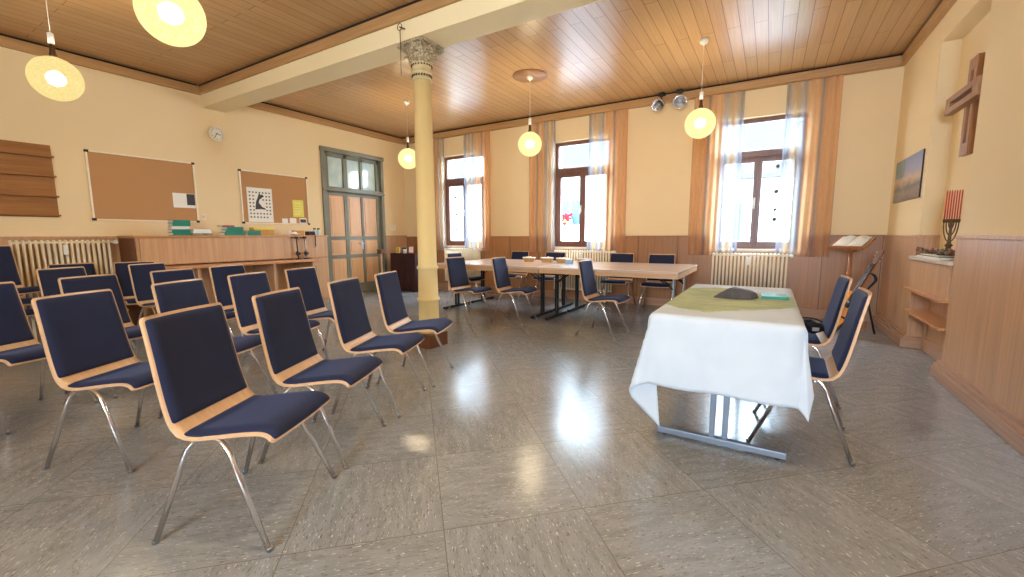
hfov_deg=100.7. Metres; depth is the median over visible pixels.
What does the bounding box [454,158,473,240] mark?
house
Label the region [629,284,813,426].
tablecloth
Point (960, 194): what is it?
candle
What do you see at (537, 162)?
curtain
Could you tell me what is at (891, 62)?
trim
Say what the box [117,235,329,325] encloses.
cabinet
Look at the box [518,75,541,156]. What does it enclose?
pendant lamp
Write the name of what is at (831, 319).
cushion
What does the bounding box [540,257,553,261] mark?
bread basket
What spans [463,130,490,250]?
curtain
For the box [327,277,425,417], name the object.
upholstered chair
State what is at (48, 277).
cushion
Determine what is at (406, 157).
pendant lamp
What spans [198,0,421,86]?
trim
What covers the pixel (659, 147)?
wall
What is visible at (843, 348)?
cushion
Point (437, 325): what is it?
seat cushion
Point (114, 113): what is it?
wall
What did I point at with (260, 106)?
trim
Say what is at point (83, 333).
cushion
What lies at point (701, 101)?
socket
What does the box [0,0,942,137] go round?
ceiling
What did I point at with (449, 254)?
cushion
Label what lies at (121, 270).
upholstered chair
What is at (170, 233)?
book
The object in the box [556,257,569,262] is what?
bread basket
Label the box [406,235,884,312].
wainscot
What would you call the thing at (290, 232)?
bundle
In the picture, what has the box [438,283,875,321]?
baseboard
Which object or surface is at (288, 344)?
cushion
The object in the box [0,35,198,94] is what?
trim
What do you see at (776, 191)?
garland
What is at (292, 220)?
postcard
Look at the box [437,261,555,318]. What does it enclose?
folding table
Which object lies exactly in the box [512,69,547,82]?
ceiling plate
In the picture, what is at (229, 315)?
seat cushion
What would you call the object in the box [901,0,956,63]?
trim
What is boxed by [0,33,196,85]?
trim
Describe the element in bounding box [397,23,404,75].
wire
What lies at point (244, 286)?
cushion
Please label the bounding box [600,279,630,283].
seat cushion
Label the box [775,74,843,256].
curtain
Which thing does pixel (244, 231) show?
book
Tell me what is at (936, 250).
sprigs
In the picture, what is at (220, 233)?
book
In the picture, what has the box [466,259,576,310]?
folding table
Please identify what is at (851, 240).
open book
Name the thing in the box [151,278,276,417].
upholstered chair
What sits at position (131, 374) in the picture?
seat cushion
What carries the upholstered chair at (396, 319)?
on the floor
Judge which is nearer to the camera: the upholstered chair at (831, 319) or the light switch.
the upholstered chair at (831, 319)
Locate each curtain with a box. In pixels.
[433,138,445,249]
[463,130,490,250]
[529,120,554,251]
[587,109,627,252]
[687,90,745,254]
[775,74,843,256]
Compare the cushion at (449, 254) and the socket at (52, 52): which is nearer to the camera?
the socket at (52, 52)
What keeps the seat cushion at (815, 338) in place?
on the upholstered chair at (831, 319)
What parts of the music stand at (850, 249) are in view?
post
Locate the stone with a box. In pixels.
[713,287,758,299]
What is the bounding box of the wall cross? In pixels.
[944,52,985,156]
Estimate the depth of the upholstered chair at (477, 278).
7.20 m
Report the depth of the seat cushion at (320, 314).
3.90 m
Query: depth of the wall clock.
6.28 m
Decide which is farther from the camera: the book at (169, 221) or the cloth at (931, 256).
the book at (169, 221)
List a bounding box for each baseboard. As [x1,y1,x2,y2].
[36,329,40,338]
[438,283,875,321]
[872,313,1023,456]
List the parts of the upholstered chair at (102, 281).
leg frame, leg frame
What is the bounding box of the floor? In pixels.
[0,289,1023,576]
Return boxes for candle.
[944,190,947,218]
[946,190,950,218]
[948,190,952,218]
[951,190,955,218]
[953,190,958,218]
[956,190,960,218]
[958,190,963,218]
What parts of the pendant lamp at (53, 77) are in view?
globe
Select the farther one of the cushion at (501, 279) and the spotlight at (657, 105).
the spotlight at (657, 105)
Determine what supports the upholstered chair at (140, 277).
on the floor
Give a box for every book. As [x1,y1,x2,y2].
[167,226,189,228]
[168,220,189,222]
[168,223,189,225]
[168,229,189,231]
[169,232,190,235]
[217,225,234,226]
[220,230,243,232]
[220,233,243,234]
[222,227,243,229]
[244,231,260,232]
[244,233,260,234]
[760,292,788,299]
[832,235,872,245]
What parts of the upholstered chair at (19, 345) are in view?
leg frame, leg frame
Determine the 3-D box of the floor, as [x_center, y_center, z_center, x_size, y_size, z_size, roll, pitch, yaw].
[-1.446,0.821,3.245,9.148,0.120,11.240,4,8,31]
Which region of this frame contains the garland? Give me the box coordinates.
[772,157,779,221]
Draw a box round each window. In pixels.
[443,154,473,247]
[555,138,601,249]
[718,112,804,251]
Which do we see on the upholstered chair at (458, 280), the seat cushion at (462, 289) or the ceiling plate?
the seat cushion at (462, 289)
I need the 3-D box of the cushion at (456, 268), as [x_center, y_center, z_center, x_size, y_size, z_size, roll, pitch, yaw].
[-0.751,-0.228,5.877,0.108,0.392,0.392,5,9,34]
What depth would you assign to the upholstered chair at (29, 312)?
4.14 m
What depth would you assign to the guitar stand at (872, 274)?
4.82 m
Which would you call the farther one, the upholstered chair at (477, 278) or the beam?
the upholstered chair at (477, 278)
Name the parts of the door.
transom pane, panel, panel, panel, transom pane, panel, panel, panel, transom pane, panel, panel, panel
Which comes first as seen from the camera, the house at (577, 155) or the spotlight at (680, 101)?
the spotlight at (680, 101)
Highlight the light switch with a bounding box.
[390,225,395,230]
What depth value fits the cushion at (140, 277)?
4.70 m
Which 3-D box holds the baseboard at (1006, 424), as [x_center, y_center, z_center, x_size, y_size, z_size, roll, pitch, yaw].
[2.068,0.952,1.039,0.210,0.135,10.495,4,8,31]
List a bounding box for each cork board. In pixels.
[83,149,199,222]
[238,169,309,224]
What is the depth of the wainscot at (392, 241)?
5.09 m
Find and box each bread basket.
[522,256,535,261]
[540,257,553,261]
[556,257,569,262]
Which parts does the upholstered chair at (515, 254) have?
leg frame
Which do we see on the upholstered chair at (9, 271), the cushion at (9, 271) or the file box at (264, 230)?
the cushion at (9, 271)
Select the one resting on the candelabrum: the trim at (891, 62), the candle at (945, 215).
the candle at (945, 215)
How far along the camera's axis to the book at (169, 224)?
5.59 m
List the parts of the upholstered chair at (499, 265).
leg frame, leg frame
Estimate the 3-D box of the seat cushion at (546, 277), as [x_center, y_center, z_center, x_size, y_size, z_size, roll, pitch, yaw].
[0.617,-0.192,7.320,0.396,0.053,0.369,4,8,31]
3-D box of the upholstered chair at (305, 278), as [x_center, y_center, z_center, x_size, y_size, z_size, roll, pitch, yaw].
[-1.758,0.239,3.987,0.520,0.862,0.501,2,7,14]
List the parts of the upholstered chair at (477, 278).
leg frame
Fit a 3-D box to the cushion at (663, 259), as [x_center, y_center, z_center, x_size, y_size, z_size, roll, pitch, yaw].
[2.278,-0.318,6.489,0.392,0.392,0.108,4,8,29]
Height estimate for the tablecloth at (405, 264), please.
0.771 m
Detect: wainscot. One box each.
[0,235,406,328]
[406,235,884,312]
[877,235,1023,420]
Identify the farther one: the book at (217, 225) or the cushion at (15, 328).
the book at (217, 225)
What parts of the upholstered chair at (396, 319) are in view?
leg frame, leg frame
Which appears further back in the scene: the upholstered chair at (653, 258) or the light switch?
the light switch
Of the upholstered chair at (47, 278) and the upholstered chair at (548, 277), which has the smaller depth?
the upholstered chair at (47, 278)
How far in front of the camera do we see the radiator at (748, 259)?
6.10 m
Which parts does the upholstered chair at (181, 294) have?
leg frame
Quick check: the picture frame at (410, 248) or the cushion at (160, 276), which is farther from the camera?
the picture frame at (410, 248)
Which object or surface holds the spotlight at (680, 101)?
attached to the wall at (659, 147)
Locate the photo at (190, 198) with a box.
[186,194,194,204]
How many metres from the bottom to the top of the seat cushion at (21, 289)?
0.053 m
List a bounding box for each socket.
[48,44,57,57]
[699,99,702,107]
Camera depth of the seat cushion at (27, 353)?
2.62 m
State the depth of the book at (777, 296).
2.73 m
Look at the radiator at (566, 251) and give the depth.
7.35 m
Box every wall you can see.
[0,47,405,236]
[403,66,904,249]
[887,0,1023,249]
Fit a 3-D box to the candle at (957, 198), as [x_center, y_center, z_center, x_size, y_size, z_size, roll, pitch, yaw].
[3.750,-0.701,3.567,0.010,0.255,0.010,0,7,0]
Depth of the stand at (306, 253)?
6.94 m
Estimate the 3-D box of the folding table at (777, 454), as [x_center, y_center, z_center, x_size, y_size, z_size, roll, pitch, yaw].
[1.446,0.432,2.814,0.670,0.731,1.580,4,8,31]
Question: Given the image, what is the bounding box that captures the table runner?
[666,287,796,312]
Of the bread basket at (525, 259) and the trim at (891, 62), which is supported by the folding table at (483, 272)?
the bread basket at (525, 259)
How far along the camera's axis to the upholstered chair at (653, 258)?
6.45 m
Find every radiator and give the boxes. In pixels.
[7,240,117,340]
[444,248,482,289]
[554,250,615,302]
[711,253,793,287]
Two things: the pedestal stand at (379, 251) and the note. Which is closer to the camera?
the note
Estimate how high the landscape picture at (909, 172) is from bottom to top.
0.475 m
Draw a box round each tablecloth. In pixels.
[390,252,417,290]
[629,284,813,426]
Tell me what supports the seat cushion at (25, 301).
on the upholstered chair at (25, 301)
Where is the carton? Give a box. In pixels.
[566,259,572,263]
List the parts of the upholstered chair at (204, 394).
leg frame, leg frame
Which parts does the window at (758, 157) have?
sash, sill, sash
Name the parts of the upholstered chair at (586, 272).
leg frame, leg frame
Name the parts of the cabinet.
panel, support panel, panel, support panel, door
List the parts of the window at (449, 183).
sash, sill, sash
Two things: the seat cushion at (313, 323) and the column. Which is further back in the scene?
the column
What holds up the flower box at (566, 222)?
attached to the house at (577, 155)
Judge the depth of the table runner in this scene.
2.58 m
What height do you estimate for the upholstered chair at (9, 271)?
0.862 m
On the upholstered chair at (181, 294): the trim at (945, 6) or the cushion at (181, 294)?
the cushion at (181, 294)
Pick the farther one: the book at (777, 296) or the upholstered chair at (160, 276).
the upholstered chair at (160, 276)
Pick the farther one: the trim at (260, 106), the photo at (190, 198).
the trim at (260, 106)
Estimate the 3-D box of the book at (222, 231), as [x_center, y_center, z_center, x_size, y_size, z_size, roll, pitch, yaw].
[-4.092,-0.838,6.209,0.170,0.040,0.240,4,8,33]
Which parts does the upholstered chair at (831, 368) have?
leg frame, leg frame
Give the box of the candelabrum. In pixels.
[936,190,963,255]
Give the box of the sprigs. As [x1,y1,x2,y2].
[916,247,954,255]
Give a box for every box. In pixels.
[249,227,273,234]
[291,231,303,234]
[562,213,572,228]
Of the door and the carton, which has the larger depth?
the door
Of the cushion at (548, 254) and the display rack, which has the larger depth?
the cushion at (548, 254)
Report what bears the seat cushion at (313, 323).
on the upholstered chair at (244, 286)
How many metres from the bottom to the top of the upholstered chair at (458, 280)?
0.862 m
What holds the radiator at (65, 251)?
on the floor
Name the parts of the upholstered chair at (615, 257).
leg frame, leg frame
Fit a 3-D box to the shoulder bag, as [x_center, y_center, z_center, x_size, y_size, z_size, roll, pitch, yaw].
[2.127,0.263,3.023,0.152,0.088,0.244,2,8,21]
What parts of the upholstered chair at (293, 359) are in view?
leg frame, leg frame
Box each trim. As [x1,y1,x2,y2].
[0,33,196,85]
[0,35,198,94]
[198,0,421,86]
[198,0,461,94]
[246,102,401,143]
[261,102,400,138]
[401,55,905,144]
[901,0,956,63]
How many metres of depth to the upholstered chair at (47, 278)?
4.08 m
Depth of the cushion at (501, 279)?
5.73 m
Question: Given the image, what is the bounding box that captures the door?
[319,145,386,291]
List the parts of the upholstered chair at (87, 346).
leg frame, leg frame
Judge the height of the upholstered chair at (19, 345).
0.862 m
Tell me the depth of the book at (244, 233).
6.38 m
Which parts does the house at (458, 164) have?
pane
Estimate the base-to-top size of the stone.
0.069 m
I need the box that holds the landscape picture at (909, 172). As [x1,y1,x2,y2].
[893,149,925,203]
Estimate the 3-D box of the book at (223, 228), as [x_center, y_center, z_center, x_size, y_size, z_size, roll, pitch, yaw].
[-4.087,-0.879,6.212,0.170,0.040,0.220,4,8,33]
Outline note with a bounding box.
[292,200,303,216]
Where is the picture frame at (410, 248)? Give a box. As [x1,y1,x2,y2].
[408,246,413,252]
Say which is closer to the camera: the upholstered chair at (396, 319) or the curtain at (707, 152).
the upholstered chair at (396, 319)
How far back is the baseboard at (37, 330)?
4.85 m
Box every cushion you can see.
[0,246,21,284]
[0,283,33,345]
[0,344,45,363]
[17,286,39,292]
[21,297,36,304]
[24,309,33,314]
[36,291,133,377]
[38,267,85,295]
[61,275,130,322]
[68,362,153,387]
[124,298,136,303]
[125,326,141,338]
[130,263,165,300]
[142,302,154,305]
[145,305,246,423]
[152,269,194,283]
[154,280,208,312]
[184,391,329,438]
[211,265,244,305]
[225,311,235,318]
[230,273,270,326]
[232,334,261,352]
[247,320,319,333]
[256,289,317,373]
[283,356,382,384]
[287,268,324,311]
[307,310,333,318]
[330,278,371,343]
[350,333,423,352]
[377,272,407,325]
[393,318,452,332]
[446,257,469,287]
[448,253,461,256]
[453,286,491,292]
[468,276,483,280]
[492,258,510,288]
[500,287,536,293]
[509,274,525,276]
[511,251,528,272]
[533,276,561,279]
[545,252,564,274]
[579,260,597,295]
[588,294,629,302]
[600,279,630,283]
[608,253,632,278]
[641,282,671,286]
[647,255,674,280]
[808,332,820,343]
[809,356,828,378]
[822,276,849,338]
[832,289,867,370]
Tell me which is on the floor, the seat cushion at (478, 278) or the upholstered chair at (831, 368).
the upholstered chair at (831, 368)
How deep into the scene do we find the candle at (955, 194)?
3.57 m
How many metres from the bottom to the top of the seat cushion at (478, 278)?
0.053 m
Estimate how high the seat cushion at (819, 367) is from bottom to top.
0.053 m
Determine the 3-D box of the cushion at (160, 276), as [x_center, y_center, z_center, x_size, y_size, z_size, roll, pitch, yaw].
[-3.039,0.034,3.868,0.108,0.392,0.392,1,7,13]
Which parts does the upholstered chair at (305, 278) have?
leg frame, leg frame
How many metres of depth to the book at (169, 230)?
5.59 m
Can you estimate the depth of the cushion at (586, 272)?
4.98 m
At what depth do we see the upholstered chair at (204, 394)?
1.69 m
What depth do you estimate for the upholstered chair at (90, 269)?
4.92 m
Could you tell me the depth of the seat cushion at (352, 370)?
2.26 m
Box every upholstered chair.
[0,245,39,297]
[0,281,98,434]
[20,294,36,320]
[23,306,34,330]
[31,289,154,472]
[35,266,134,348]
[47,263,96,274]
[57,274,142,397]
[113,261,154,304]
[128,262,165,342]
[139,302,336,552]
[150,268,245,357]
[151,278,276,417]
[209,264,249,355]
[227,271,320,389]
[252,287,385,468]
[285,266,334,359]
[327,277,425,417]
[374,270,452,386]
[445,257,493,324]
[446,252,484,305]
[490,257,537,325]
[496,251,531,299]
[531,252,567,301]
[575,259,629,340]
[597,253,635,309]
[637,254,674,312]
[746,287,871,465]
[808,275,852,409]
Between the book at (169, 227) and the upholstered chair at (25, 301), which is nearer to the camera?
the upholstered chair at (25, 301)
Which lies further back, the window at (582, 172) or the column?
the window at (582, 172)
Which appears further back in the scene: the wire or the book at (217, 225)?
the book at (217, 225)
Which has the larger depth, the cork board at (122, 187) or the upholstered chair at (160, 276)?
the cork board at (122, 187)
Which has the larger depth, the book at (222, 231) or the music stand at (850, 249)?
the book at (222, 231)
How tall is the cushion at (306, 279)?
0.392 m
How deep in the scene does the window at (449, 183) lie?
9.00 m
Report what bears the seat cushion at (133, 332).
on the upholstered chair at (102, 281)
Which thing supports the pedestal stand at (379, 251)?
on the floor
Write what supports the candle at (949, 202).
on the candelabrum
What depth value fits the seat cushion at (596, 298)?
4.82 m
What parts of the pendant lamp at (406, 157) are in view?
globe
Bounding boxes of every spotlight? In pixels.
[651,92,665,111]
[672,89,686,108]
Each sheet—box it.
[172,193,195,207]
[246,187,273,221]
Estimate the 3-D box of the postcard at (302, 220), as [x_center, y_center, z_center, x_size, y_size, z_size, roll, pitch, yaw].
[-3.707,-1.202,7.535,0.004,0.090,0.130,4,8,31]
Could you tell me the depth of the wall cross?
3.42 m
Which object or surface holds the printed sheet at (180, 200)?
attached to the cork board at (122, 187)
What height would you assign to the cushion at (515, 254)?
0.392 m
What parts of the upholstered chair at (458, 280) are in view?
leg frame, leg frame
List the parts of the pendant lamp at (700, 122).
globe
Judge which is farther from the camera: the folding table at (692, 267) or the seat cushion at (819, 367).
the folding table at (692, 267)
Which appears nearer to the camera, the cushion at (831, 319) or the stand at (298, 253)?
the cushion at (831, 319)
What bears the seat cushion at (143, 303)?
on the upholstered chair at (140, 277)
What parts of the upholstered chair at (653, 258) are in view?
leg frame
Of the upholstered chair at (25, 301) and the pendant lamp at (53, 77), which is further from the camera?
the upholstered chair at (25, 301)
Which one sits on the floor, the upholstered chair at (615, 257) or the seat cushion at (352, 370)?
the upholstered chair at (615, 257)
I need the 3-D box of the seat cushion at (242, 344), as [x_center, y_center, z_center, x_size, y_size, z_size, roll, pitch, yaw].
[-1.934,0.375,2.877,0.369,0.053,0.396,0,7,6]
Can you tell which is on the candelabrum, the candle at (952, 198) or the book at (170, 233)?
the candle at (952, 198)
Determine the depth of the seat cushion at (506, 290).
5.59 m
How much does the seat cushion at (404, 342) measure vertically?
0.053 m
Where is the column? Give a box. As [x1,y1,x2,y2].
[397,35,447,348]
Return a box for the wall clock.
[208,126,224,141]
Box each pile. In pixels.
[190,229,211,232]
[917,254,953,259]
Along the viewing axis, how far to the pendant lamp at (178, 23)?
2.32 m
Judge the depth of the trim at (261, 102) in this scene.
7.78 m
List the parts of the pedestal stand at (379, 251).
post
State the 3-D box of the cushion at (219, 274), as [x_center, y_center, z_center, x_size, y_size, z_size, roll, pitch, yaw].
[-2.908,-0.034,4.408,0.108,0.392,0.392,2,7,16]
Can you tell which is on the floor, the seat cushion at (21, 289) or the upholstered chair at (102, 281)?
the upholstered chair at (102, 281)
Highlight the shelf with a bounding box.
[902,256,953,337]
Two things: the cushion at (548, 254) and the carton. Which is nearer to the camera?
the carton
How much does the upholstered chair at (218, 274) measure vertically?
0.862 m
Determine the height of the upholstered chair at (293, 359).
0.862 m
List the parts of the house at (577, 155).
pane, pane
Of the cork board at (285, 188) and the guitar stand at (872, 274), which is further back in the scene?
the cork board at (285, 188)
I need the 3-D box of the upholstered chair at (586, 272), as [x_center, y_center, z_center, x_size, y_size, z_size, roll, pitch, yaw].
[1.059,0.107,4.941,0.520,0.862,0.501,4,8,33]
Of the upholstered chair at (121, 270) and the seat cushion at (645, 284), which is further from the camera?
the seat cushion at (645, 284)
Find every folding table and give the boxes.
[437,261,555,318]
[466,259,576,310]
[538,264,688,320]
[563,261,697,311]
[657,394,786,459]
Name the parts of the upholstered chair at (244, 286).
leg frame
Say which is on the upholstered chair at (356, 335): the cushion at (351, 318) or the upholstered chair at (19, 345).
the cushion at (351, 318)
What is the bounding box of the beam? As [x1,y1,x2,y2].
[200,0,600,112]
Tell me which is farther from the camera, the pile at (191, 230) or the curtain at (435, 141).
the curtain at (435, 141)
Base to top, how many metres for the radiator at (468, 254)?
0.894 m
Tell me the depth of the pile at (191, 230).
5.79 m
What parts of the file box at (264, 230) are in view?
lid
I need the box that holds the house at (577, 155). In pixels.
[562,142,601,240]
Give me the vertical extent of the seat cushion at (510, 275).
0.053 m
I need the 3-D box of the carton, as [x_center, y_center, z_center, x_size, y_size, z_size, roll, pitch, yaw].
[0.853,-0.404,6.306,0.102,0.072,0.062,4,8,31]
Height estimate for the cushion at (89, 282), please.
0.392 m
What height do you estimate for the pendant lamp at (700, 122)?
1.063 m
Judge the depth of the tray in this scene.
5.73 m
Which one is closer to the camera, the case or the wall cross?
the wall cross
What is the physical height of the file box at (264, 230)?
0.125 m
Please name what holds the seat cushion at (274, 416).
on the upholstered chair at (204, 394)
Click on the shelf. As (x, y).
(931, 279)
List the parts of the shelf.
shelf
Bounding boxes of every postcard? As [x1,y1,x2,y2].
[290,218,296,222]
[299,218,306,222]
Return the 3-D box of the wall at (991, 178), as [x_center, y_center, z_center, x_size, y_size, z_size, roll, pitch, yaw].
[2.246,-0.609,0.758,0.445,3.300,10.540,4,8,31]
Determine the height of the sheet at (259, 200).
0.545 m
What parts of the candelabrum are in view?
stem, arm, arm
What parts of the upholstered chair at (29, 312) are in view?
leg frame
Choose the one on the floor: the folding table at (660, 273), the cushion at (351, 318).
the folding table at (660, 273)
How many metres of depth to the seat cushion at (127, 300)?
4.79 m
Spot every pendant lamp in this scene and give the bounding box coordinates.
[25,0,84,100]
[133,0,206,46]
[398,100,414,168]
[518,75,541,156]
[685,37,715,138]
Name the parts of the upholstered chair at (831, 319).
leg frame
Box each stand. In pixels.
[291,236,301,258]
[299,236,309,258]
[376,249,384,272]
[827,237,876,327]
[835,272,877,333]
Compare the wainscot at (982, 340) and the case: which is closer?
the wainscot at (982, 340)
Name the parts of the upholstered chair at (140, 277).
leg frame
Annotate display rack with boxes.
[0,139,60,216]
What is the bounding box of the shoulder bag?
[802,317,824,333]
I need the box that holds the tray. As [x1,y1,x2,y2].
[190,233,212,234]
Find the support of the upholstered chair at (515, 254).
on the floor
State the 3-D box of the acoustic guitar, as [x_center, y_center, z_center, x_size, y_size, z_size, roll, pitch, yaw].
[3.929,0.020,4.876,0.319,0.933,0.386,0,7,1]
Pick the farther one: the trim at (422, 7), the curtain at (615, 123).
the curtain at (615, 123)
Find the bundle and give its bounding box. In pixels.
[284,231,298,234]
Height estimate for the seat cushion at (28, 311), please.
0.053 m
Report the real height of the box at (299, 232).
0.078 m
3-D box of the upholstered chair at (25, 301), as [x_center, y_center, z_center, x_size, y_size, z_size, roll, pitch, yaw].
[-4.931,0.128,4.111,0.520,0.862,0.501,2,8,21]
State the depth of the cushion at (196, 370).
1.71 m
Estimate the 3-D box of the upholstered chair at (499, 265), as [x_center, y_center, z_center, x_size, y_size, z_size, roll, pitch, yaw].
[0.027,0.017,5.703,0.520,0.862,0.501,3,8,27]
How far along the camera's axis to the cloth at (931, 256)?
3.67 m
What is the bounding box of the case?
[305,231,314,234]
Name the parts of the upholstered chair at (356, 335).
leg frame, leg frame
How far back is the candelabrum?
3.60 m
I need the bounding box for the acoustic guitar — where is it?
[837,250,884,328]
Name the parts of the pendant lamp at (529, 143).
globe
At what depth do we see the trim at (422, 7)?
4.50 m
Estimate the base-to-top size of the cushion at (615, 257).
0.392 m
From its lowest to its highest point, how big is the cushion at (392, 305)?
0.392 m
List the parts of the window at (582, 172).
sash, sill, sash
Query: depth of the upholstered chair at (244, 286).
3.35 m
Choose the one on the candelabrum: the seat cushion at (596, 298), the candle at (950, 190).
the candle at (950, 190)

